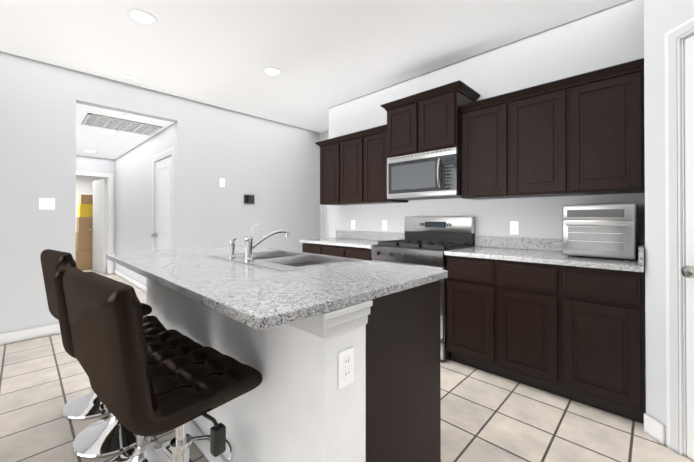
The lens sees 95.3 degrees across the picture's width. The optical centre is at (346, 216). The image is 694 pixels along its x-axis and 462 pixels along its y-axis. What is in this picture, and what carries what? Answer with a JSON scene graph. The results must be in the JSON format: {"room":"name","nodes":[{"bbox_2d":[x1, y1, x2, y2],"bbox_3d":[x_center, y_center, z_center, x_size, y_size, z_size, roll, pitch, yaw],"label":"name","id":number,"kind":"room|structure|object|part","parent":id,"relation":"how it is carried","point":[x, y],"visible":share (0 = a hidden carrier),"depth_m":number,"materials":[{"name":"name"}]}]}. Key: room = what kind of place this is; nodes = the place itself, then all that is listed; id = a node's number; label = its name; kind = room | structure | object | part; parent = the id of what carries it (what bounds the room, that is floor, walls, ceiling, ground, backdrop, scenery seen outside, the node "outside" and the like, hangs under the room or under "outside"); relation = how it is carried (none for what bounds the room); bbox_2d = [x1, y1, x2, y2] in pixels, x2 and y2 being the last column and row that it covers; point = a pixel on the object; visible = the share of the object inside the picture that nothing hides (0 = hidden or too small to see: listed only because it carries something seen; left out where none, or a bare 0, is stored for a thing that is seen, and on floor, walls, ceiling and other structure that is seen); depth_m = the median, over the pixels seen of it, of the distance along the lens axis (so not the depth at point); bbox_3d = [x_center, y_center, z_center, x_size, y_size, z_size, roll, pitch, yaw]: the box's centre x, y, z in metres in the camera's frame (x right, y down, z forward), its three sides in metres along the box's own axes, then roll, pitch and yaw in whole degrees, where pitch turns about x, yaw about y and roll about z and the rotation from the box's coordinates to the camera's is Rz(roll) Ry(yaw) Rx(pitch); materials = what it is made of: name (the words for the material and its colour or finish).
{"room":"kitchen","nodes":[
{"label":"kitchen","id":0,"kind":"room"},
{"bbox_2d":[76,176,106,258],"bbox_3d":[-7.814,0.008,8.486,0.120,2.440,4.400,0,0,44],"label":"wall","id":1,"kind":"structure","parent":0,"point":[84,185],"depth_m":8.88,"materials":[{"name":"white paint"}]},
{"bbox_2d":[76,155,114,273],"bbox_3d":[-4.809,0.000,6.986,0.120,2.440,2.360,0,0,44],"label":"wall","id":2,"kind":"structure","parent":0,"point":[91,164],"depth_m":6.58,"materials":[{"name":"grey paint"}]},
{"bbox_2d":[76,171,113,273],"bbox_3d":[-5.347,0.155,6.421,0.136,2.125,0.960,0,0,44],"label":"trim","id":3,"kind":"structure","parent":2,"relation":"attached to","point":[110,183],"depth_m":6.68,"materials":[{"name":"grey paint"}]},
{"bbox_2d":[89,179,105,272],"bbox_3d":[-5.494,0.200,6.948,0.800,2.020,0.111,0,0,37],"label":"room door","id":4,"kind":"structure","parent":2,"relation":"in","point":[99,232],"depth_m":6.91,"materials":[{"name":"grey paint"}]},
{"bbox_2d":[76,103,173,159],"bbox_3d":[-5.531,-1.274,6.273,7.648,0.100,4.800,0,0,44],"label":"ceiling","id":5,"kind":"structure","parent":0,"point":[107,145],"depth_m":4.86,"materials":[{"name":"white paint"}]},
{"bbox_2d":[101,130,118,133],"bbox_3d":[-3.438,-1.229,4.586,0.210,0.006,0.210,0,0,44],"label":"recessed light","id":6,"kind":"object","parent":5,"relation":"in","point":[110,131],"visible":0.98,"depth_m":4.57,"materials":[{"name":"white plastic"}]},
{"bbox_2d":[82,113,161,135],"bbox_3d":[-3.024,-1.228,4.260,0.610,0.012,0.790,0,0,44],"label":"ceiling vent","id":7,"kind":"object","parent":5,"relation":"in","point":[96,120],"visible":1,"depth_m":4.21,"materials":[{"name":"grey plastic"}]},
{"bbox_2d":[120,115,132,119],"bbox_3d":[-2.715,-1.218,3.896,0.132,0.036,0.132,0,0,44],"label":"smoke detector","id":8,"kind":"object","parent":5,"relation":"attached to","point":[126,117],"visible":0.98,"depth_m":3.86,"materials":[{"name":"white plastic"}]},
{"bbox_2d":[115,124,171,284],"bbox_3d":[-3.604,-0.007,5.529,3.640,2.440,0.120,0,0,44],"label":"wall","id":9,"kind":"structure","parent":0,"point":[133,199],"depth_m":5.49,"materials":[{"name":"grey paint"}]},
{"bbox_2d":[114,269,145,291],"bbox_3d":[-3.968,1.161,5.783,2.755,0.105,0.014,0,0,44],"label":"baseboard","id":10,"kind":"structure","parent":9,"relation":"attached to","point":[137,284],"depth_m":5.68,"materials":[{"name":"grey paint"}]},
{"bbox_2d":[152,147,173,250],"bbox_3d":[-2.583,0.146,4.548,0.968,2.124,0.141,0,0,44],"label":"door frame","id":11,"kind":"structure","parent":9,"relation":"attached to","point":[155,193],"depth_m":4.78,"materials":[{"name":"grey paint"}]},
{"bbox_2d":[156,156,171,249],"bbox_3d":[-2.605,0.189,4.525,0.774,2.022,0.035,0,0,44],"label":"hall door","id":12,"kind":"structure","parent":9,"relation":"in","point":[163,198],"depth_m":4.51,"materials":[{"name":"grey paint"}]},
{"bbox_2d":[0,51,319,333],"bbox_3d":[-3.073,-0.174,3.221,0.120,2.750,7.260,0,0,44],"label":"wall","id":13,"kind":"structure","parent":0,"point":[272,167],"depth_m":3.76,"materials":[{"name":"grey paint"}]},
{"bbox_2d":[0,324,60,344],"bbox_3d":[-4.210,1.142,1.949,0.014,0.105,3.860,0,0,44],"label":"baseboard","id":14,"kind":"structure","parent":13,"relation":"attached to","point":[26,334],"depth_m":3.08,"materials":[{"name":"grey paint"}]},
{"bbox_2d":[39,198,54,209],"bbox_3d":[-3.018,-0.129,3.182,0.012,0.116,0.116,0,0,44],"label":"switch plate","id":15,"kind":"object","parent":13,"relation":"attached to","point":[46,203],"visible":1,"depth_m":3.18,"materials":[{"name":"white plastic"}]},
{"bbox_2d":[220,178,224,186],"bbox_3d":[-1.766,-0.483,4.476,0.006,0.116,0.070,0,0,44],"label":"switch plate","id":16,"kind":"object","parent":13,"relation":"attached to","point":[222,182],"visible":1,"depth_m":4.47,"materials":[{"name":"white plastic"}]},
{"bbox_2d":[244,194,253,203],"bbox_3d":[-1.474,-0.261,4.763,0.022,0.140,0.170,0,0,44],"label":"thermostat panel","id":17,"kind":"object","parent":13,"relation":"attached to","point":[248,199],"visible":0.98,"depth_m":4.75,"materials":[{"name":"black plastic"}]},
{"bbox_2d":[171,123,174,248],"bbox_3d":[-2.260,-0.014,4.222,0.110,2.440,0.120,0,0,44],"label":"wall","id":18,"kind":"structure","parent":0,"point":[172,218],"depth_m":4.19,"materials":[{"name":"grey paint"}]},
{"bbox_2d":[0,0,628,132],"bbox_3d":[-0.187,-1.613,0.422,8.170,0.100,7.500,0,0,44],"label":"ceiling","id":19,"kind":"structure","parent":0,"point":[323,56],"depth_m":2.80,"materials":[{"name":"white paint"}]},
{"bbox_2d":[123,75,136,82],"bbox_3d":[-2.412,-1.530,3.520,0.132,0.036,0.132,0,0,44],"label":"smoke detector","id":20,"kind":"object","parent":19,"relation":"attached to","point":[129,78],"visible":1,"depth_m":3.49,"materials":[{"name":"white plastic"}]},
{"bbox_2d":[125,8,157,25],"bbox_3d":[-1.598,-1.550,2.464,0.210,0.006,0.210,0,0,44],"label":"recessed light","id":21,"kind":"object","parent":19,"relation":"in","point":[142,17],"visible":1,"depth_m":2.46,"materials":[{"name":"white plastic"}]},
{"bbox_2d":[262,67,281,75],"bbox_3d":[-0.798,-1.545,3.373,0.210,0.006,0.210,0,0,44],"label":"recessed light","id":22,"kind":"object","parent":19,"relation":"in","point":[271,71],"visible":1,"depth_m":3.37,"materials":[{"name":"white plastic"}]},
{"bbox_2d":[320,130,328,238],"bbox_3d":[-0.162,-0.162,5.537,1.065,2.750,0.120,0,0,44],"label":"wall","id":23,"kind":"structure","parent":0,"point":[321,136],"depth_m":5.73,"materials":[{"name":"grey paint"}]},
{"bbox_2d":[321,205,324,237],"bbox_3d":[-0.071,0.150,5.460,0.988,2.124,0.141,0,0,44],"label":"door frame","id":24,"kind":"structure","parent":23,"relation":"attached to","point":[321,221],"depth_m":5.72,"materials":[{"name":"grey paint"}]},
{"bbox_2d":[325,205,328,237],"bbox_3d":[-0.093,0.193,5.437,0.794,2.022,0.035,0,0,44],"label":"door","id":25,"kind":"structure","parent":23,"relation":"in","point":[326,221],"depth_m":5.67,"materials":[{"name":"grey paint"}]},
{"bbox_2d":[0,259,693,461],"bbox_3d":[-2.929,1.250,3.074,15.820,0.100,7.500,0,0,44],"label":"floor","id":26,"kind":"structure","parent":0,"point":[487,416],"depth_m":1.84,"materials":[{"name":"tile"}]},
{"bbox_2d":[75,194,92,269],"bbox_3d":[-6.128,0.355,7.514,0.550,1.733,0.500,0,0,44],"label":"boxes","id":27,"kind":"object","parent":26,"relation":"on","point":[84,241],"visible":0.48,"depth_m":7.29,"materials":[{"name":"cardboard"}]},
{"bbox_2d":[40,249,151,418],"bbox_3d":[-1.592,0.700,2.028,0.439,0.991,0.484,0,0,34],"label":"bar stool","id":28,"kind":"object","parent":26,"relation":"on","point":[87,404],"visible":0.21,"depth_m":1.90,"materials":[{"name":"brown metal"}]},
{"bbox_2d":[52,260,166,457],"bbox_3d":[-1.278,0.718,1.730,0.484,0.951,0.439,0,0,-41],"label":"bar stool","id":29,"kind":"object","parent":26,"relation":"on","point":[110,434],"visible":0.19,"depth_m":1.63,"materials":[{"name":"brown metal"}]},
{"bbox_3d":[-1.288,0.473,1.743,0.486,0.470,0.410,0,0,-41],"label":"seat","id":30,"kind":"part","parent":29,"relation":"part of","materials":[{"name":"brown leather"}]},
{"bbox_2d":[62,268,203,461],"bbox_3d":[-0.959,0.712,1.450,0.439,0.961,0.484,0,0,41],"label":"bar stool","id":31,"kind":"object","parent":26,"relation":"on","point":[164,345],"visible":0.29,"depth_m":1.45,"materials":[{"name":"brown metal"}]},
{"bbox_3d":[-0.970,0.462,1.462,0.410,0.470,0.486,0,0,41],"label":"seat","id":32,"kind":"part","parent":31,"relation":"part of","materials":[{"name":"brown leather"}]},
{"bbox_2d":[75,272,262,461],"bbox_3d":[-0.609,0.690,1.119,0.439,1.001,0.484,0,0,38],"label":"bar stool","id":33,"kind":"object","parent":26,"relation":"on","point":[135,392],"visible":1,"depth_m":0.96,"materials":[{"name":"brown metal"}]},
{"bbox_2d":[146,279,440,461],"bbox_3d":[-0.528,0.752,1.914,2.033,0.885,0.769,0,0,44],"label":"kitchen island","id":34,"kind":"object","parent":26,"relation":"on","point":[341,355],"depth_m":1.19,"materials":[{"name":"paint"}]},
{"bbox_2d":[106,245,447,334],"bbox_3d":[-0.595,0.283,1.848,2.052,0.053,1.010,0,0,44],"label":"island countertop","id":35,"kind":"structure","parent":34,"relation":"on","point":[261,299],"depth_m":1.23,"materials":[{"name":"grey stone"}]},
{"bbox_2d":[226,237,237,258],"bbox_3d":[-0.691,0.185,1.911,0.039,0.125,0.045,0,0,44],"label":"sprayer","id":36,"kind":"object","parent":35,"relation":"on","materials":[{"name":"silver metal"}]},
{"bbox_2d":[242,223,289,258],"bbox_3d":[-0.464,0.141,1.858,0.056,0.213,0.301,0,0,44],"label":"faucet","id":37,"kind":"object","parent":35,"relation":"on","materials":[{"name":"silver metal"}]},
{"bbox_2d":[210,250,357,270],"bbox_3d":[-0.396,0.349,1.926,0.823,0.202,0.534,0,0,44],"label":"sink","id":38,"kind":"object","parent":35,"relation":"in","point":[280,260],"depth_m":1.92,"materials":[{"name":"silver metal"}]},
{"bbox_2d":[300,242,326,254],"bbox_3d":[-0.186,0.761,3.971,0.447,0.884,0.628,0,0,44],"label":"base cabinet","id":39,"kind":"object","parent":26,"relation":"on","point":[307,247],"depth_m":3.74,"materials":[{"name":"brown wood"}]},
{"bbox_2d":[327,246,350,257],"bbox_3d":[0.061,0.760,3.731,0.514,0.884,0.628,0,0,44],"label":"base cabinet","id":40,"kind":"object","parent":26,"relation":"on","point":[340,251],"depth_m":3.44,"materials":[{"name":"brown wood"}]},
{"bbox_2d":[299,238,378,249],"bbox_3d":[0.047,0.302,3.733,1.156,0.033,0.648,0,0,44],"label":"countertop","id":41,"kind":"structure","parent":40,"relation":"on","point":[363,243],"depth_m":3.63,"materials":[{"name":"grey stone"}]},
{"bbox_2d":[351,246,371,260],"bbox_3d":[0.308,0.759,3.491,0.447,0.884,0.628,0,0,44],"label":"base cabinet","id":42,"kind":"object","parent":26,"relation":"on","point":[356,253],"depth_m":3.22,"materials":[{"name":"brown wood"}]},
{"bbox_2d":[372,217,474,360],"bbox_3d":[0.712,0.600,3.035,0.752,1.200,0.700,0,0,44],"label":"gas range","id":43,"kind":"object","parent":26,"relation":"on","point":[427,242],"visible":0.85,"depth_m":2.98,"materials":[{"name":"silver metal"}]},
{"bbox_2d":[444,254,506,377],"bbox_3d":[1.185,0.755,2.639,0.462,0.884,0.628,0,0,44],"label":"base cabinet","id":44,"kind":"object","parent":26,"relation":"on","point":[476,288],"depth_m":2.40,"materials":[{"name":"brown wood"}]},
{"bbox_2d":[507,262,574,400],"bbox_3d":[1.443,0.753,2.388,0.530,0.884,0.628,0,0,44],"label":"base cabinet","id":45,"kind":"object","parent":26,"relation":"on","point":[546,315],"depth_m":2.10,"materials":[{"name":"brown wood"}]},
{"bbox_2d":[575,266,645,423],"bbox_3d":[1.701,0.752,2.137,0.462,0.884,0.628,0,0,44],"label":"base cabinet","id":46,"kind":"object","parent":26,"relation":"on","point":[610,340],"depth_m":1.86,"materials":[{"name":"brown wood"}]},
{"bbox_2d":[444,246,644,273],"bbox_3d":[1.436,0.295,2.383,1.182,0.033,0.648,0,0,44],"label":"countertop","id":47,"kind":"structure","parent":46,"relation":"on","point":[500,253],"depth_m":2.16,"materials":[{"name":"grey stone"}]},
{"bbox_2d":[562,203,637,260],"bbox_3d":[1.735,0.098,2.172,0.375,0.357,0.418,0,0,44],"label":"toaster oven","id":48,"kind":"object","parent":47,"relation":"on","point":[602,230],"visible":1,"depth_m":2.03,"materials":[{"name":"silver metal"}]},
{"bbox_2d":[329,0,644,246],"bbox_3d":[1.220,-0.172,3.663,3.280,2.750,0.880,0,0,44],"label":"wall","id":49,"kind":"structure","parent":0,"point":[608,37],"depth_m":2.79,"materials":[{"name":"grey paint"}]},
{"bbox_2d":[319,136,342,204],"bbox_3d":[-0.085,-0.557,4.083,0.445,0.800,0.338,0,0,44],"label":"upper cabinet","id":50,"kind":"object","parent":49,"relation":"attached to","point":[331,151],"depth_m":3.95,"materials":[{"name":"brown wood"}]},
{"bbox_2d":[351,220,354,228],"bbox_3d":[0.082,0.106,4.148,0.070,0.116,0.008,0,0,44],"label":"outlet","id":51,"kind":"object","parent":49,"relation":"attached to","point":[352,224],"visible":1,"depth_m":4.15,"materials":[{"name":"white plastic"}]},
{"bbox_2d":[343,130,374,204],"bbox_3d":[0.163,-0.558,3.841,0.512,0.800,0.338,0,0,44],"label":"upper cabinet","id":52,"kind":"object","parent":49,"relation":"attached to","point":[354,145],"depth_m":3.68,"materials":[{"name":"brown wood"}]},
{"bbox_2d":[382,220,386,229],"bbox_3d":[0.452,0.104,3.789,0.070,0.116,0.008,0,0,44],"label":"outlet","id":53,"kind":"object","parent":49,"relation":"attached to","point":[384,224],"visible":1,"depth_m":3.79,"materials":[{"name":"white plastic"}]},
{"bbox_2d":[367,126,407,203],"bbox_3d":[0.411,-0.559,3.599,0.445,0.800,0.338,0,0,44],"label":"upper cabinet","id":54,"kind":"object","parent":49,"relation":"attached to","point":[376,164],"depth_m":3.45,"materials":[{"name":"brown wood"}]},
{"bbox_2d":[383,94,422,157],"bbox_3d":[0.705,-0.878,3.260,0.444,0.537,0.418,0,0,44],"label":"upper cabinet","id":55,"kind":"object","parent":49,"relation":"attached to","point":[403,130],"depth_m":3.11,"materials":[{"name":"brown wood"}]},
{"bbox_2d":[423,82,478,151],"bbox_3d":[0.929,-0.879,3.042,0.444,0.537,0.418,0,0,44],"label":"upper cabinet","id":56,"kind":"object","parent":49,"relation":"attached to","point":[441,105],"depth_m":2.83,"materials":[{"name":"brown wood"}]},
{"bbox_2d":[387,147,460,199],"bbox_3d":[0.804,-0.395,3.135,0.752,0.421,0.451,0,0,44],"label":"microwave","id":57,"kind":"object","parent":56,"relation":"attached to","point":[434,174],"visible":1,"depth_m":2.96,"materials":[{"name":"silver metal"}]},
{"bbox_2d":[336,230,638,253],"bbox_3d":[0.964,0.232,3.278,3.106,0.102,0.022,0,0,44],"label":"backsplash","id":58,"kind":"structure","parent":49,"relation":"attached to","point":[515,243],"depth_m":2.87,"materials":[{"name":"grey stone"}]},
{"bbox_2d":[459,90,518,199],"bbox_3d":[1.284,-0.564,2.751,0.461,0.800,0.338,0,0,44],"label":"upper cabinet","id":59,"kind":"object","parent":49,"relation":"attached to","point":[488,127],"depth_m":2.61,"materials":[{"name":"brown wood"}]},
{"bbox_2d":[510,221,518,234],"bbox_3d":[1.477,0.099,2.792,0.070,0.116,0.008,0,0,44],"label":"outlet","id":60,"kind":"object","parent":49,"relation":"attached to","point":[514,227],"visible":1,"depth_m":2.79,"materials":[{"name":"white plastic"}]},
{"bbox_2d":[519,74,586,197],"bbox_3d":[1.543,-0.565,2.499,0.526,0.800,0.338,0,0,44],"label":"upper cabinet","id":61,"kind":"object","parent":49,"relation":"attached to","point":[550,114],"depth_m":2.31,"materials":[{"name":"brown wood"}]},
{"bbox_2d":[583,58,644,194],"bbox_3d":[1.802,-0.566,2.247,0.461,0.800,0.338,0,0,44],"label":"upper cabinet","id":62,"kind":"object","parent":49,"relation":"attached to","point":[613,96],"depth_m":2.07,"materials":[{"name":"brown wood"}]},
{"bbox_2d":[644,0,693,454],"bbox_3d":[1.724,-0.184,1.270,0.120,2.750,0.980,0,0,-1],"label":"wall","id":63,"kind":"structure","parent":0,"point":[659,19],"depth_m":1.67,"materials":[{"name":"grey paint"}]},
{"bbox_2d":[639,242,644,265],"bbox_3d":[1.847,0.225,1.974,0.022,0.102,0.614,0,0,44],"label":"backsplash","id":64,"kind":"structure","parent":63,"relation":"attached to","point":[641,244],"depth_m":1.76,"materials":[{"name":"grey stone"}]},
{"bbox_2d":[644,413,664,444],"bbox_3d":[1.651,1.141,1.700,0.014,0.105,0.105,0,0,-1],"label":"baseboard","id":65,"kind":"structure","parent":63,"relation":"attached to","point":[654,428],"depth_m":1.69,"materials":[{"name":"grey paint"}]},
{"bbox_2d":[665,17,693,456],"bbox_3d":[1.735,0.116,1.184,0.141,2.149,0.928,0,0,-1],"label":"door frame","id":66,"kind":"structure","parent":63,"relation":"attached to","point":[681,238],"depth_m":1.58,"materials":[{"name":"grey paint"}]},
{"bbox_2d":[684,35,693,460],"bbox_3d":[1.703,0.149,1.184,0.035,2.067,0.774,0,0,-1],"label":"pantry door","id":67,"kind":"structure","parent":63,"relation":"in","point":[689,134],"depth_m":1.55,"materials":[{"name":"grey paint"}]},
{"bbox_2d":[681,265,693,277],"bbox_3d":[1.643,0.262,1.502,0.074,0.066,0.066,0,0,-1],"label":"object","id":68,"kind":"structure","parent":67,"relation":"attached to","point":[687,271],"depth_m":1.49,"materials":[{"name":"silver metal"}]}
]}

